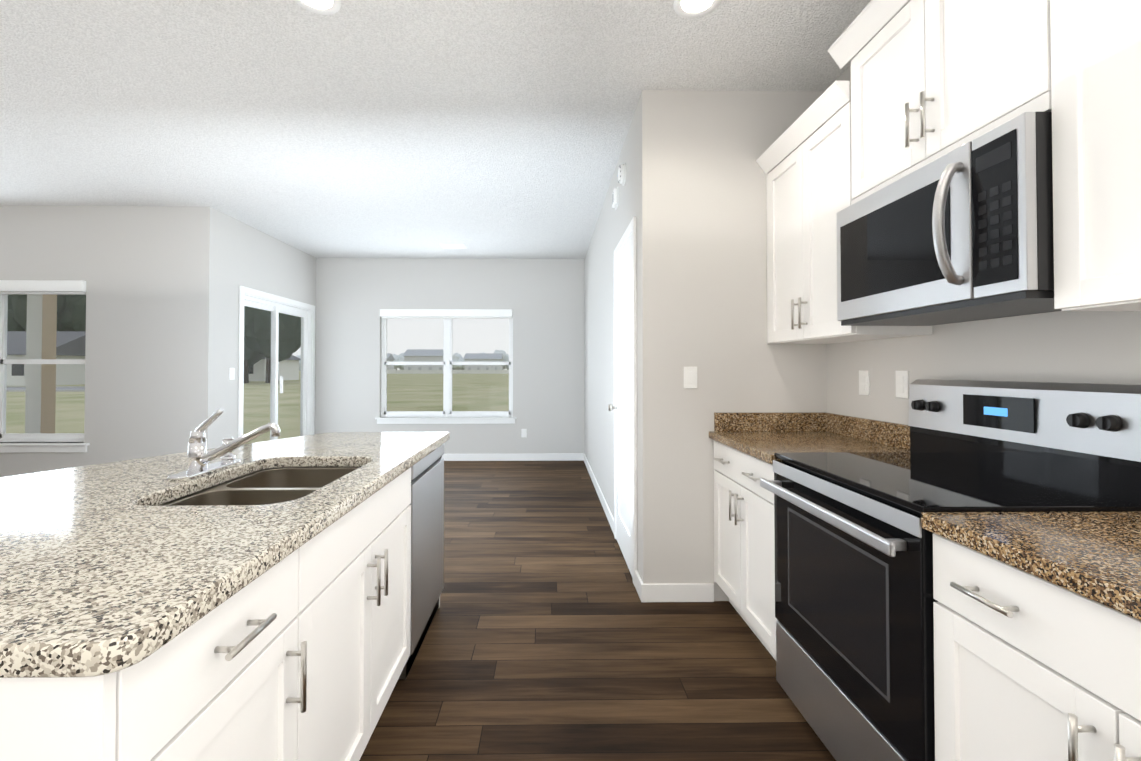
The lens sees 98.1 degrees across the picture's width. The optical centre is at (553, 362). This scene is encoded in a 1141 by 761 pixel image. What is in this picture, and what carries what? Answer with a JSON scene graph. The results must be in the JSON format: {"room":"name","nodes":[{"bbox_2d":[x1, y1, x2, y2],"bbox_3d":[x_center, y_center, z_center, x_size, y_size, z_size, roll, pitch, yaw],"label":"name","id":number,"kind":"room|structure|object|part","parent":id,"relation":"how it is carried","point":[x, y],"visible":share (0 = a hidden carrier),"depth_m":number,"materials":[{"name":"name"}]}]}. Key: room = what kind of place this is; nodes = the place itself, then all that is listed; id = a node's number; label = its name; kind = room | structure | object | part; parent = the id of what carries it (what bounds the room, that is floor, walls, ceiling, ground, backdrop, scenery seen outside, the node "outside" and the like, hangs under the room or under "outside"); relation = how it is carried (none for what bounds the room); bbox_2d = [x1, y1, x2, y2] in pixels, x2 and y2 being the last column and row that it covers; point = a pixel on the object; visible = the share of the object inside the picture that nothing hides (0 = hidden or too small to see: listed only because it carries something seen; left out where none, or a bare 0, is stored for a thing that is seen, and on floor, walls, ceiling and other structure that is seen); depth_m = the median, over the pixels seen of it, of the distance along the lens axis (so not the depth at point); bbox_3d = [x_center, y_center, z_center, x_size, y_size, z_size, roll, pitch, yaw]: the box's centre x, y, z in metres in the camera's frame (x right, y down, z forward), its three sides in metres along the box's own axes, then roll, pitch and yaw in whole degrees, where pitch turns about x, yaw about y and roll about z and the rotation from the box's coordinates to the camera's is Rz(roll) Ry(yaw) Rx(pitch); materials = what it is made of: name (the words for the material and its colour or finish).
{"room":"kitchen","nodes":[
{"label":"kitchen","id":0,"kind":"room"},
{"bbox_2d":[0,206,195,476],"bbox_3d":[-5.232,-0.073,4.599,3.850,2.740,0.130,0,-1,-1],"label":"wall","id":1,"kind":"structure","parent":0,"point":[133,267],"depth_m":4.56,"materials":[{"name":"grey paint"}]},
{"bbox_2d":[0,280,89,452],"bbox_3d":[-5.187,0.035,4.578,1.880,1.575,0.158,0,-1,-1],"label":"living room window","id":2,"kind":"structure","parent":1,"relation":"in","point":[62,442],"depth_m":4.61,"materials":[{"name":"white plastic"}]},
{"bbox_2d":[0,280,85,294],"bbox_3d":[-5.186,-0.690,4.546,1.770,0.123,0.065,0,-1,-1],"label":"blind","id":3,"kind":"object","parent":2,"relation":"attached to","point":[13,287],"depth_m":4.52,"materials":[{"name":"white"}]},
{"bbox_3d":[-5.186,0.779,4.541,1.880,0.085,0.106,0,-1,-1],"label":"sill","id":4,"kind":"part","parent":2,"relation":"part of","materials":[{"name":"white wood"}]},
{"bbox_2d":[193,207,315,448],"bbox_3d":[-3.256,-0.059,5.621,0.130,2.740,2.120,0,-1,-1],"label":"wall","id":5,"kind":"structure","parent":0,"point":[232,254],"depth_m":4.82,"materials":[{"name":"grey paint"}]},
{"bbox_2d":[229,368,234,379],"bbox_3d":[-3.176,0.112,4.900,0.009,0.116,0.072,0,-1,-1],"label":"light switch","id":6,"kind":"object","parent":5,"relation":"attached to","point":[232,373],"visible":1,"depth_m":4.90,"materials":[{"name":"white plastic"}]},
{"bbox_2d":[238,285,314,442],"bbox_3d":[-3.244,0.272,5.812,0.133,2.085,1.620,0,-1,-1],"label":"sliding glass door","id":7,"kind":"structure","parent":5,"relation":"attached to","point":[275,305],"depth_m":5.83,"materials":[{"name":"white plastic"}]},
{"bbox_2d":[315,258,584,453],"bbox_3d":[-1.456,-0.043,6.771,3.760,2.740,0.130,0,-1,-1],"label":"wall","id":8,"kind":"structure","parent":0,"point":[543,299],"depth_m":6.71,"materials":[{"name":"grey paint"}]},
{"bbox_2d":[375,417,516,423],"bbox_3d":[-1.445,0.784,6.712,1.900,0.085,0.106,0,-1,-1],"label":"window sill","id":9,"kind":"structure","parent":8,"relation":"attached to","point":[445,420],"depth_m":6.68,"materials":[{"name":"white wood"}]},
{"bbox_2d":[380,309,512,318],"bbox_3d":[-1.445,-0.660,6.717,1.790,0.123,0.065,0,-1,-1],"label":"window blind","id":10,"kind":"object","parent":8,"relation":"attached to","point":[446,313],"visible":0.94,"depth_m":6.69,"materials":[{"name":"white plastic"}]},
{"bbox_2d":[381,317,512,416],"bbox_3d":[-1.446,0.011,6.802,1.800,1.465,0.052,0,-1,-1],"label":"window","id":11,"kind":"structure","parent":8,"relation":"in","point":[447,363],"depth_m":6.78,"materials":[{"name":"white plastic"}]},
{"bbox_2d":[442,453,582,460],"bbox_3d":[-1.391,1.279,6.681,3.630,0.095,0.014,0,-1,-1],"label":"baseboard","id":12,"kind":"structure","parent":8,"relation":"attached to","point":[549,456],"depth_m":6.69,"materials":[{"name":"white wood"}]},
{"bbox_2d":[521,429,526,436],"bbox_3d":[-0.395,0.957,6.701,0.072,0.116,0.009,0,-1,-1],"label":"outlet","id":13,"kind":"object","parent":8,"relation":"attached to","point":[523,432],"visible":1,"depth_m":6.70,"materials":[{"name":"white plastic"}]},
{"bbox_2d":[0,0,910,258],"bbox_3d":[-2.757,-1.509,2.017,8.730,0.060,9.640,0,-1,-1],"label":"ceiling","id":14,"kind":"structure","parent":0,"point":[489,129],"depth_m":2.79,"materials":[{"name":"white paint"}]},
{"bbox_2d":[294,0,340,14],"bbox_3d":[-0.961,-1.476,2.001,0.190,0.006,0.190,0,-1,-1],"label":"recessed light","id":15,"kind":"object","parent":14,"relation":"in","point":[325,7],"visible":1,"depth_m":2.05,"materials":[{"name":"white plastic"}]},
{"bbox_2d":[440,244,466,248],"bbox_3d":[-1.216,-1.417,6.048,0.300,0.012,0.240,0,-1,-1],"label":"ceiling vent","id":16,"kind":"object","parent":14,"relation":"in","point":[453,246],"visible":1,"depth_m":6.02,"materials":[{"name":"white metal"}]},
{"bbox_2d":[673,0,720,17],"bbox_3d":[0.589,-1.476,2.022,0.190,0.006,0.190,0,-1,-1],"label":"recessed light","id":17,"kind":"object","parent":14,"relation":"in","point":[691,8],"visible":1,"depth_m":2.06,"materials":[{"name":"white"}]},
{"bbox_2d":[359,460,835,760],"bbox_3d":[-2.757,1.291,1.978,8.730,0.060,9.640,0,-1,-1],"label":"floor","id":18,"kind":"structure","parent":0,"point":[550,636],"depth_m":2.10,"materials":[{"name":"brown wood"}]},
{"bbox_2d":[0,436,449,760],"bbox_3d":[-1.311,0.823,1.577,1.590,0.865,1.986,0,-1,-1],"label":"kitchen island","id":19,"kind":"object","parent":18,"relation":"on","point":[232,599],"depth_m":0.98,"materials":[{"name":"white wood"}]},
{"bbox_2d":[0,432,449,683],"bbox_3d":[-1.318,0.370,1.582,1.584,0.040,2.013,0,-1,-1],"label":"island countertop","id":20,"kind":"structure","parent":19,"relation":"on","point":[95,572],"depth_m":0.93,"materials":[{"name":"beige stone"}]},
{"bbox_2d":[160,408,283,479],"bbox_3d":[-1.001,0.247,1.596,0.286,0.206,0.290,0,-1,-1],"label":"faucet","id":21,"kind":"object","parent":20,"relation":"on","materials":[{"name":"silver metal"}]},
{"bbox_2d":[156,464,355,503],"bbox_3d":[-0.855,0.485,1.525,0.450,0.216,0.700,0,-1,-1],"label":"sink","id":22,"kind":"object","parent":20,"relation":"in","point":[257,485],"depth_m":1.64,"materials":[{"name":"silver metal"}]},
{"bbox_2d":[399,444,443,678],"bbox_3d":[-0.862,0.835,2.256,0.606,0.860,0.602,0,-1,-1],"label":"dishwasher","id":23,"kind":"object","parent":19,"relation":"in","point":[427,529],"visible":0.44,"depth_m":2.19,"materials":[{"name":"silver metal"}]},
{"bbox_2d":[714,440,776,659],"bbox_3d":[1.166,0.832,2.278,0.612,0.865,0.735,0,-1,-1],"label":"base cabinet","id":24,"kind":"object","parent":18,"relation":"on","point":[744,536],"depth_m":2.22,"materials":[{"name":"white wood"}]},
{"bbox_2d":[709,432,909,463],"bbox_3d":[1.153,0.380,2.284,0.637,0.037,0.735,0,-1,-1],"label":"countertop","id":25,"kind":"structure","parent":24,"relation":"on","point":[762,446],"depth_m":2.21,"materials":[{"name":"brown stone"}]},
{"bbox_2d":[760,379,1140,760],"bbox_3d":[1.131,0.657,1.530,0.679,1.195,0.758,0,-1,-1],"label":"range","id":26,"kind":"object","parent":18,"relation":"on","point":[854,599],"visible":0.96,"depth_m":1.40,"materials":[{"name":"black glass"}]},
{"bbox_2d":[933,536,1140,760],"bbox_3d":[1.187,0.811,0.742,0.612,0.865,0.807,0,-1,-1],"label":"base cabinet","id":27,"kind":"object","parent":18,"relation":"on","point":[1037,635],"depth_m":0.93,"materials":[{"name":"white wood"}]},
{"bbox_2d":[921,512,1140,623],"bbox_3d":[1.188,0.345,-0.247,0.637,0.037,2.798,0,-1,-1],"label":"countertop","id":28,"kind":"structure","parent":27,"relation":"on","point":[1095,557],"depth_m":0.94,"materials":[{"name":"brown stone"}]},
{"bbox_2d":[584,90,826,600],"bbox_3d":[1.011,-0.070,4.764,1.120,2.740,4.210,0,-1,-1],"label":"wall","id":29,"kind":"structure","parent":0,"point":[692,195],"depth_m":2.66,"materials":[{"name":"grey paint"}]},
{"bbox_2d":[583,454,613,533],"bbox_3d":[0.437,1.258,5.176,0.017,0.095,3.046,0,-1,-1],"label":"baseboard","id":30,"kind":"structure","parent":29,"relation":"attached to","point":[607,511],"depth_m":4.60,"materials":[{"name":"white wood"}]},
{"bbox_2d":[612,186,618,209],"bbox_3d":[0.450,-1.197,3.607,0.034,0.130,0.130,0,-1,-1],"label":"door chime","id":31,"kind":"object","parent":29,"relation":"attached to","point":[615,198],"visible":1,"depth_m":3.56,"materials":[{"name":"white plastic"}]},
{"bbox_2d":[618,163,625,185],"bbox_3d":[0.450,-1.241,3.267,0.044,0.140,0.140,0,-1,-1],"label":"smoke detector","id":32,"kind":"object","parent":29,"relation":"attached to","point":[622,174],"visible":1,"depth_m":3.22,"materials":[{"name":"white plastic"}]},
{"bbox_2d":[608,216,636,585],"bbox_3d":[0.434,0.223,3.247,0.075,2.112,0.844,0,-1,-1],"label":"door","id":33,"kind":"structure","parent":29,"relation":"attached to","point":[624,407],"depth_m":3.17,"materials":[{"name":"white wood"}]},
{"bbox_2d":[638,581,713,601],"bbox_3d":[0.659,1.223,2.630,0.387,0.095,0.017,0,-1,-1],"label":"baseboard","id":34,"kind":"structure","parent":29,"relation":"attached to","point":[686,592],"depth_m":2.62,"materials":[{"name":"white wood"}]},
{"bbox_2d":[684,367,696,387],"bbox_3d":[0.735,0.080,2.648,0.072,0.116,0.009,0,-1,-1],"label":"light switch","id":35,"kind":"object","parent":29,"relation":"attached to","point":[690,377],"visible":1,"depth_m":2.65,"materials":[{"name":"white plastic"}]},
{"bbox_2d":[713,412,824,431],"bbox_3d":[1.164,0.317,2.642,0.607,0.099,0.021,0,-1,-1],"label":"backsplash","id":36,"kind":"structure","parent":29,"relation":"attached to","point":[723,421],"depth_m":2.63,"materials":[{"name":"brown stone"}]},
{"bbox_2d":[824,65,1140,424],"bbox_3d":[1.571,-0.137,-0.049,0.130,2.740,5.430,0,-1,-1],"label":"wall","id":37,"kind":"structure","parent":0,"point":[1099,347],"depth_m":1.68,"materials":[{"name":"grey paint"}]},
{"bbox_2d":[764,96,932,343],"bbox_3d":[1.313,-0.562,2.299,0.317,0.915,0.735,0,-1,-1],"label":"upper cabinet","id":38,"kind":"object","parent":37,"relation":"attached to","point":[806,191],"depth_m":2.24,"materials":[{"name":"white wood"}]},
{"bbox_2d":[859,371,869,394],"bbox_3d":[1.470,0.096,2.342,0.009,0.116,0.072,0,-1,-1],"label":"outlet","id":39,"kind":"object","parent":37,"relation":"attached to","point":[864,382],"visible":1,"depth_m":2.33,"materials":[{"name":"white plastic"}]},
{"bbox_2d":[825,412,909,447],"bbox_3d":[1.486,0.287,0.498,0.020,0.099,4.277,0,-1,-1],"label":"backsplash","id":40,"kind":"structure","parent":37,"relation":"attached to","point":[898,435],"depth_m":2.27,"materials":[{"name":"brown stone"}]},
{"bbox_2d":[896,371,908,398],"bbox_3d":[1.473,0.092,2.092,0.009,0.116,0.072,0,-1,-1],"label":"outlet","id":41,"kind":"object","parent":37,"relation":"attached to","point":[902,384],"visible":1,"depth_m":2.08,"materials":[{"name":"white plastic"}]},
{"bbox_2d":[844,0,1047,205],"bbox_3d":[1.323,-0.889,1.554,0.317,0.592,0.757,0,-1,-1],"label":"upper cabinet","id":42,"kind":"object","parent":37,"relation":"attached to","point":[932,80],"depth_m":1.51,"materials":[{"name":"white wood"}]},
{"bbox_2d":[837,112,1061,325],"bbox_3d":[1.258,-0.367,1.546,0.448,0.440,0.756,0,-1,-1],"label":"microwave","id":43,"kind":"object","parent":42,"relation":"attached to","point":[963,233],"visible":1,"depth_m":1.34,"materials":[{"name":"silver metal"}]},
{"bbox_2d":[1048,0,1140,310],"bbox_3d":[1.332,-0.581,0.927,0.317,0.915,0.480,0,-1,-1],"label":"upper cabinet","id":44,"kind":"object","parent":37,"relation":"attached to","point":[1094,46],"depth_m":1.08,"materials":[{"name":"white wood"}]},
{"label":"outside","id":45,"kind":"structure","parent":0,"visible":0},
{"bbox_2d":[6,371,508,443],"bbox_3d":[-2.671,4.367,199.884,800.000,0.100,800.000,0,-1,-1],"label":"lawn","id":46,"kind":"structure","parent":45,"point":[250,410],"depth_m":24.43,"materials":[{"name":"green plant"}]},
{"bbox_2d":[6,386,84,391],"bbox_3d":[-165.970,1.987,36.175,269.000,0.100,7.600,0,-1,-1],"label":"street","id":47,"kind":"structure","parent":46,"relation":"on","point":[18,389],"depth_m":39.40,"materials":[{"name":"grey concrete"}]},
{"bbox_2d":[6,331,85,385],"bbox_3d":[-57.662,-0.492,51.179,20.000,5.475,11.000,0,-1,-1],"label":"house","id":48,"kind":"structure","parent":46,"relation":"on","point":[76,376],"depth_m":48.85,"materials":[{"name":"white"}]},
{"bbox_2d":[7,294,300,383],"bbox_3d":[-54.472,-5.020,63.820,55.138,14.878,29.088,0,-1,-1],"label":"trees","id":49,"kind":"object","parent":46,"relation":"on","point":[65,302],"depth_m":54.87,"materials":[{"name":"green plant"}]},
{"bbox_2d":[248,355,300,380],"bbox_3d":[-43.907,-0.486,69.369,13.000,5.970,10.000,0,-1,-1],"label":"house","id":50,"kind":"structure","parent":46,"relation":"on","point":[262,363],"depth_m":69.33,"materials":[{"name":"white"}]},
{"bbox_2d":[387,353,394,369],"bbox_3d":[-74.665,0.317,198.965,19.000,7.975,11.000,0,-1,-1],"label":"house","id":51,"kind":"structure","parent":46,"relation":"on","point":[390,367],"depth_m":199.04,"materials":[{"name":"white"}]},
{"bbox_2d":[404,349,452,369],"bbox_3d":[-46.464,-0.387,184.354,16.000,8.975,11.000,0,-1,-1],"label":"house","id":52,"kind":"structure","parent":46,"relation":"on","point":[412,357],"depth_m":179.38,"materials":[{"name":"white"}]},
{"bbox_2d":[387,369,508,374],"bbox_3d":[-26.992,2.841,149.566,90.140,1.550,0.140,0,-1,-1],"label":"fence","id":53,"kind":"object","parent":46,"relation":"on","point":[455,371],"depth_m":149.48,"materials":[{"name":"white"}]},
{"bbox_2d":[464,353,503,369],"bbox_3d":[-29.872,0.284,214.575,16.000,8.475,11.000,0,-1,-1],"label":"house","id":54,"kind":"structure","parent":46,"relation":"on","point":[495,357],"depth_m":209.65,"materials":[{"name":"white"}]},
{"bbox_3d":[-5.442,1.488,6.050,4.210,0.260,2.800,0,-1,-1],"label":"patio","id":55,"kind":"object","parent":46,"relation":"on","visible":0},
{"bbox_2d":[25,295,56,432],"bbox_3d":[-7.027,-0.152,6.802,0.250,3.040,0.250,0,-1,-1],"label":"porch post","id":56,"kind":"object","parent":55,"relation":"on","point":[31,318],"depth_m":6.71,"materials":[{"name":"beige"}]}
]}

